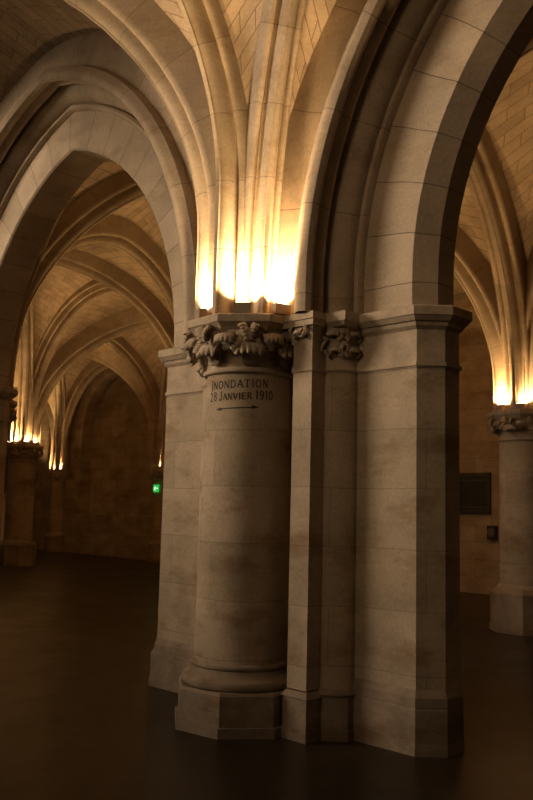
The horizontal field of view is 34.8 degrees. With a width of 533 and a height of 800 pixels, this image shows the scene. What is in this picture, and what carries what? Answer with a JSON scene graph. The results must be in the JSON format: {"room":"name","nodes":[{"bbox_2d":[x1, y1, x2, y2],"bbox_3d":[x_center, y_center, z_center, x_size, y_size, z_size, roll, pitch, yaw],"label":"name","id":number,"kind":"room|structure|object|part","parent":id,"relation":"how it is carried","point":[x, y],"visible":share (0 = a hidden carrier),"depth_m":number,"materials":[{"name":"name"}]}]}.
{"room":"vaulted medieval hall","nodes":[
{"label":"vaulted medieval hall","id":0,"kind":"room"},
{"bbox_2d":[0,0,336,117],"bbox_3d":[-1.859,-2.870,5.240,13.200,4.059,5.060,-6,-10,45],"label":"ceiling","id":1,"kind":"structure","parent":0,"point":[29,29],"depth_m":8.82,"materials":[{"name":"beige stone"}]},
{"bbox_2d":[4,292,499,594],"bbox_3d":[1.969,0.190,20.203,44.000,8.000,0.400,-6,-10,45],"label":"wall","id":2,"kind":"structure","parent":0,"point":[108,501],"depth_m":26.32,"materials":[{"name":"beige stone"}]},
{"bbox_2d":[45,401,53,470],"bbox_3d":[-9.414,0.692,31.062,7.650,3.930,0.380,-6,-10,45],"label":"rib","id":3,"kind":"object","parent":2,"relation":"attached to","point":[47,407],"visible":0.22,"depth_m":28.59,"materials":[{"name":"stone"}]},
{"bbox_2d":[50,360,108,471],"bbox_3d":[-4.911,0.239,26.608,6.050,3.932,0.380,-6,-10,45],"label":"rib","id":4,"kind":"object","parent":2,"relation":"attached to","point":[93,368],"visible":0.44,"depth_m":27.95,"materials":[{"name":"stone"}]},
{"bbox_2d":[459,472,490,513],"bbox_3d":[4.215,1.901,17.359,0.807,0.829,0.060,-6,-10,45],"label":"notice board","id":5,"kind":"object","parent":2,"relation":"attached to","point":[475,488],"visible":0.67,"depth_m":17.31,"materials":[{"name":"grey plastic"}]},
{"bbox_3d":[4.213,1.913,17.356,0.607,0.564,0.004,-6,-10,45],"label":"panel trim","id":6,"kind":"part","parent":5,"relation":"part of","materials":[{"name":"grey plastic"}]},
{"bbox_2d":[487,525,497,539],"bbox_3d":[4.492,2.642,16.922,0.186,0.279,0.125,-6,-10,45],"label":"wall box","id":7,"kind":"object","parent":2,"relation":"attached to","point":[492,531],"visible":1,"depth_m":16.88,"materials":[{"name":"grey plastic"}]},
{"bbox_2d":[48,275,464,417],"bbox_3d":[-2.262,-0.531,21.106,20.937,4.208,4.150,-6,-10,45],"label":"ceiling","id":8,"kind":"structure","parent":0,"point":[146,342],"depth_m":23.47,"materials":[{"name":"beige stone"}]},
{"bbox_2d":[0,549,532,799],"bbox_3d":[-7.082,2.903,10.779,44.000,0.200,28.000,-6,-10,45],"label":"floor","id":9,"kind":"structure","parent":0,"point":[81,718],"depth_m":6.21,"materials":[{"name":"brown stone"}]},
{"bbox_2d":[1,494,5,541],"bbox_3d":[-7.842,3.581,24.269,2.180,1.810,0.500,-6,-10,45],"label":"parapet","id":10,"kind":"object","parent":9,"relation":"on","point":[4,500],"visible":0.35,"depth_m":23.44,"materials":[{"name":"stone"}]},
{"bbox_2d":[0,386,17,546],"bbox_3d":[-4.483,1.440,11.569,1.969,3.030,2.948,3,-7,-15],"label":"pier","id":11,"kind":"object","parent":9,"relation":"on","point":[8,413],"visible":1,"depth_m":10.72,"materials":[{"name":"stone"}]},
{"bbox_2d":[22,170,510,409],"bbox_3d":[-0.156,-1.956,12.364,8.236,4.120,0.380,1,-7,0],"label":"rib","id":12,"kind":"object","parent":11,"relation":"on","point":[473,271],"visible":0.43,"depth_m":12.26,"materials":[{"name":"stone"}]},
{"bbox_2d":[0,444,43,566],"bbox_3d":[-6.306,2.681,21.722,1.008,3.030,1.008,-6,-10,45],"label":"pillar","id":13,"kind":"structure","parent":9,"relation":"on","point":[17,549],"depth_m":21.44,"materials":[{"name":"stone"}]},
{"bbox_2d":[13,386,18,443],"bbox_3d":[-8.700,-0.566,24.620,7.400,4.020,0.540,-6,-10,45],"label":"rib","id":14,"kind":"object","parent":13,"relation":"on","point":[14,387],"visible":0.12,"depth_m":21.86,"materials":[{"name":"stone"}]},
{"bbox_2d":[15,300,34,444],"bbox_3d":[-5.120,-1.458,17.275,0.380,4.120,10.606,3,-7,-12],"label":"rib","id":15,"kind":"object","parent":13,"relation":"on","point":[26,348],"visible":0.39,"depth_m":21.30,"materials":[{"name":"stone"}]},
{"bbox_2d":[10,280,117,444],"bbox_3d":[-3.736,-1.064,19.710,7.400,4.020,0.540,-6,-10,45],"label":"rib","id":16,"kind":"object","parent":13,"relation":"on","point":[93,290],"visible":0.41,"depth_m":21.21,"materials":[{"name":"stone"}]},
{"bbox_2d":[11,307,151,445],"bbox_3d":[-2.279,-0.516,21.120,8.646,4.180,0.380,0,-7,14],"label":"rib","id":17,"kind":"object","parent":13,"relation":"on","point":[130,320],"visible":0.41,"depth_m":21.71,"materials":[{"name":"stone"}]},
{"bbox_2d":[44,471,67,551],"bbox_3d":[-6.943,3.688,28.160,0.743,2.620,0.732,-6,-10,45],"label":"pillar","id":18,"kind":"structure","parent":9,"relation":"on","point":[54,540],"depth_m":27.95,"materials":[{"name":"stone"}]},
{"bbox_2d":[14,375,65,470],"bbox_3d":[-6.551,-0.088,25.347,0.380,4.181,7.029,2,-7,-5],"label":"rib","id":19,"kind":"object","parent":18,"relation":"on","point":[59,392],"visible":0.32,"depth_m":27.97,"materials":[{"name":"stone"}]},
{"bbox_2d":[147,469,163,562],"bbox_3d":[-3.008,3.293,24.266,0.743,2.620,0.732,-6,-10,45],"label":"pillar","id":20,"kind":"structure","parent":9,"relation":"on","point":[154,547],"depth_m":24.04,"materials":[{"name":"stone"}]},
{"bbox_2d":[39,337,161,468],"bbox_3d":[-4.583,-0.282,23.400,4.681,4.175,0.380,7,-9,-38],"label":"rib","id":21,"kind":"object","parent":20,"relation":"on","point":[119,345],"visible":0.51,"depth_m":24.18,"materials":[{"name":"stone"}]},
{"bbox_2d":[84,345,149,468],"bbox_3d":[-7.065,-0.036,25.855,9.080,4.180,0.380,-1,-8,16],"label":"rib","id":22,"kind":"object","parent":20,"relation":"on","point":[103,354],"visible":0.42,"depth_m":25.02,"materials":[{"name":"stone"}]},
{"bbox_2d":[153,485,158,491],"bbox_3d":[-3.135,2.511,24.147,0.223,0.208,0.045,-6,-10,45],"label":"exit sign","id":23,"kind":"object","parent":20,"relation":"attached to","point":[155,487],"visible":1,"depth_m":24.12,"materials":[{"name":"green plastic"}]},
{"bbox_2d":[157,364,167,468],"bbox_3d":[-2.102,-0.534,20.945,0.380,4.180,8.204,3,-7,-12],"label":"rib","id":24,"kind":"object","parent":20,"relation":"on","point":[163,387],"visible":0.12,"depth_m":24.10,"materials":[{"name":"stone"}]},
{"bbox_2d":[148,304,472,757],"bbox_3d":[0.197,0.970,6.939,1.969,3.030,2.948,3,-7,-15],"label":"pier","id":25,"kind":"object","parent":9,"relation":"on","point":[309,581],"visible":1,"depth_m":6.12,"materials":[{"name":"stone"}]},
{"bbox_2d":[0,30,196,387],"bbox_3d":[-2.051,-2.266,9.689,6.710,3.970,1.320,-6,-10,45],"label":"arch","id":26,"kind":"object","parent":25,"relation":"on","point":[85,104],"visible":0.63,"depth_m":9.43,"materials":[{"name":"stone"}]},
{"bbox_3d":[-1.755,-2.222,9.984,6.710,3.970,0.480,-6,-10,45],"label":"hood moulding","id":27,"kind":"part","parent":26,"relation":"part of","materials":[{"name":"stone"}]},
{"bbox_3d":[-2.243,-2.017,9.470,5.630,3.410,0.265,-6,-10,45],"label":"roll moulding","id":28,"kind":"part","parent":26,"relation":"part of","materials":[{"name":"stone"}]},
{"bbox_2d":[64,0,215,315],"bbox_3d":[-4.197,-2.716,7.565,8.656,4.220,0.380,0,-7,7],"label":"rib","id":29,"kind":"object","parent":25,"relation":"on","point":[148,35],"visible":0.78,"depth_m":6.95,"materials":[{"name":"stone"}]},
{"bbox_2d":[194,308,206,318],"bbox_3d":[-0.512,-0.661,6.618,0.060,0.090,0.132,4,-8,-21],"label":"uplight","id":30,"kind":"object","parent":25,"relation":"on","point":[201,312],"visible":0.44,"depth_m":6.56,"materials":[{"name":"beige metal"}]},
{"bbox_2d":[176,0,247,313],"bbox_3d":[-1.860,-2.842,5.237,0.319,4.001,5.450,-6,-10,45],"label":"rib","id":31,"kind":"object","parent":25,"relation":"on","point":[205,21],"visible":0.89,"depth_m":6.59,"materials":[{"name":"stone"}]},
{"bbox_3d":[-0.192,2.030,6.428,0.900,0.180,0.900,-6,-10,45],"label":"moulding","id":32,"kind":"part","parent":25,"relation":"part of","materials":[{"name":"stone"}]},
{"bbox_2d":[210,379,272,410],"bbox_3d":[-0.202,-0.037,6.412,0.487,0.241,0.109,0,-7,12],"label":"flood inscription","id":33,"kind":"object","parent":25,"relation":"attached to","point":[248,395],"visible":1,"depth_m":6.38,"materials":[{"name":"black paint"}]},
{"bbox_2d":[234,302,252,312],"bbox_3d":[-0.175,-0.686,6.357,0.132,0.090,0.060,1,-7,7],"label":"uplight","id":34,"kind":"object","parent":25,"relation":"on","point":[239,307],"visible":0.73,"depth_m":6.33,"materials":[{"name":"beige metal"}]},
{"bbox_2d":[242,0,306,312],"bbox_3d":[0.958,-3.101,3.407,0.281,4.195,7.941,3,-7,-16],"label":"rib","id":35,"kind":"object","parent":25,"relation":"on","point":[281,21],"visible":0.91,"depth_m":6.44,"materials":[{"name":"stone"}]},
{"bbox_2d":[271,302,290,315],"bbox_3d":[0.110,-0.676,6.378,0.132,0.090,0.060,6,-8,-31],"label":"uplight","id":36,"kind":"object","parent":25,"relation":"on","point":[281,309],"visible":0.92,"depth_m":6.35,"materials":[{"name":"beige metal"}]},
{"bbox_2d":[277,0,532,313],"bbox_3d":[2.631,-2.838,5.072,6.710,4.174,1.320,-6,-10,45],"label":"arch","id":37,"kind":"object","parent":25,"relation":"on","point":[395,101],"visible":0.82,"depth_m":6.22,"materials":[{"name":"stone"}]},
{"bbox_3d":[2.336,-2.882,4.777,6.710,4.174,0.480,-6,-10,45],"label":"hood moulding","id":38,"kind":"part","parent":37,"relation":"part of","materials":[{"name":"stone"}]},
{"bbox_3d":[2.440,-2.587,4.853,5.630,3.613,0.265,-6,-10,45],"label":"roll moulding","id":39,"kind":"part","parent":37,"relation":"part of","materials":[{"name":"stone"}]},
{"bbox_2d":[519,38,532,59],"bbox_3d":[4.666,-2.440,7.594,8.525,4.120,0.380,1,-7,2],"label":"rib","id":40,"kind":"object","parent":25,"relation":"on","point":[529,48],"visible":0.02,"depth_m":7.74,"materials":[{"name":"stone"}]},
{"bbox_2d":[486,409,532,635],"bbox_3d":[3.622,1.685,11.901,1.008,3.030,1.008,-6,-10,45],"label":"pillar","id":41,"kind":"structure","parent":9,"relation":"on","point":[511,600],"depth_m":11.64,"materials":[{"name":"stone"}]},
{"bbox_2d":[467,128,529,408],"bbox_3d":[2.180,-2.051,10.031,0.380,3.838,6.062,-3,-9,33],"label":"rib","id":42,"kind":"object","parent":41,"relation":"on","point":[486,181],"visible":0.32,"depth_m":11.56,"materials":[{"name":"stone"}]},
{"bbox_2d":[496,404,505,409],"bbox_3d":[3.293,0.109,11.942,0.060,0.090,0.132,4,-8,-23],"label":"uplight","id":43,"kind":"object","parent":41,"relation":"on","point":[500,406],"visible":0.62,"depth_m":11.89,"materials":[{"name":"brown metal"}]},
{"bbox_2d":[516,403,524,408],"bbox_3d":[3.493,0.088,11.737,0.132,0.090,0.060,-2,-8,25],"label":"uplight","id":44,"kind":"object","parent":41,"relation":"on","point":[518,405],"visible":0.86,"depth_m":11.71,"materials":[{"name":"brown metal"}]},
{"bbox_2d":[525,373,526,408],"bbox_3d":[1.227,-1.562,14.799,7.400,4.020,0.540,-6,-10,45],"label":"rib","id":45,"kind":"object","parent":41,"relation":"on","point":[525,373],"visible":0.02,"depth_m":11.80,"materials":[{"name":"stone"}]},
{"bbox_2d":[521,245,532,408],"bbox_3d":[4.524,-2.426,7.734,0.380,4.120,9.942,3,-7,-10],"label":"rib","id":46,"kind":"object","parent":41,"relation":"on","point":[529,268],"visible":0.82,"depth_m":11.77,"materials":[{"name":"stone"}]},
{"bbox_3d":[-1.342,2.183,16.811,0.960,3.030,0.960,-6,-10,45],"label":"pillar","id":47,"kind":"structure","parent":9,"relation":"on","visible":0},
{"bbox_2d":[55,249,173,348],"bbox_3d":[-4.978,-1.472,17.134,7.957,4.120,0.380,2,-7,-2],"label":"rib","id":48,"kind":"object","parent":47,"relation":"on","point":[109,275],"visible":0.37,"depth_m":17.16,"materials":[{"name":"stone"}]},
{"bbox_2d":[66,215,173,321],"bbox_3d":[-2.643,-1.510,14.794,0.380,3.723,6.155,-3,-8,29],"label":"rib","id":49,"kind":"object","parent":47,"relation":"on","point":[115,231],"visible":0.33,"depth_m":15.16,"materials":[{"name":"stone"}]},
{"bbox_2d":[14,51,532,386],"bbox_3d":[-2.911,-1.583,15.075,28.638,3.926,5.450,-6,-10,45],"label":"ceiling","id":50,"kind":"structure","parent":0,"point":[509,127],"depth_m":11.93,"materials":[{"name":"beige stone"}]}
]}

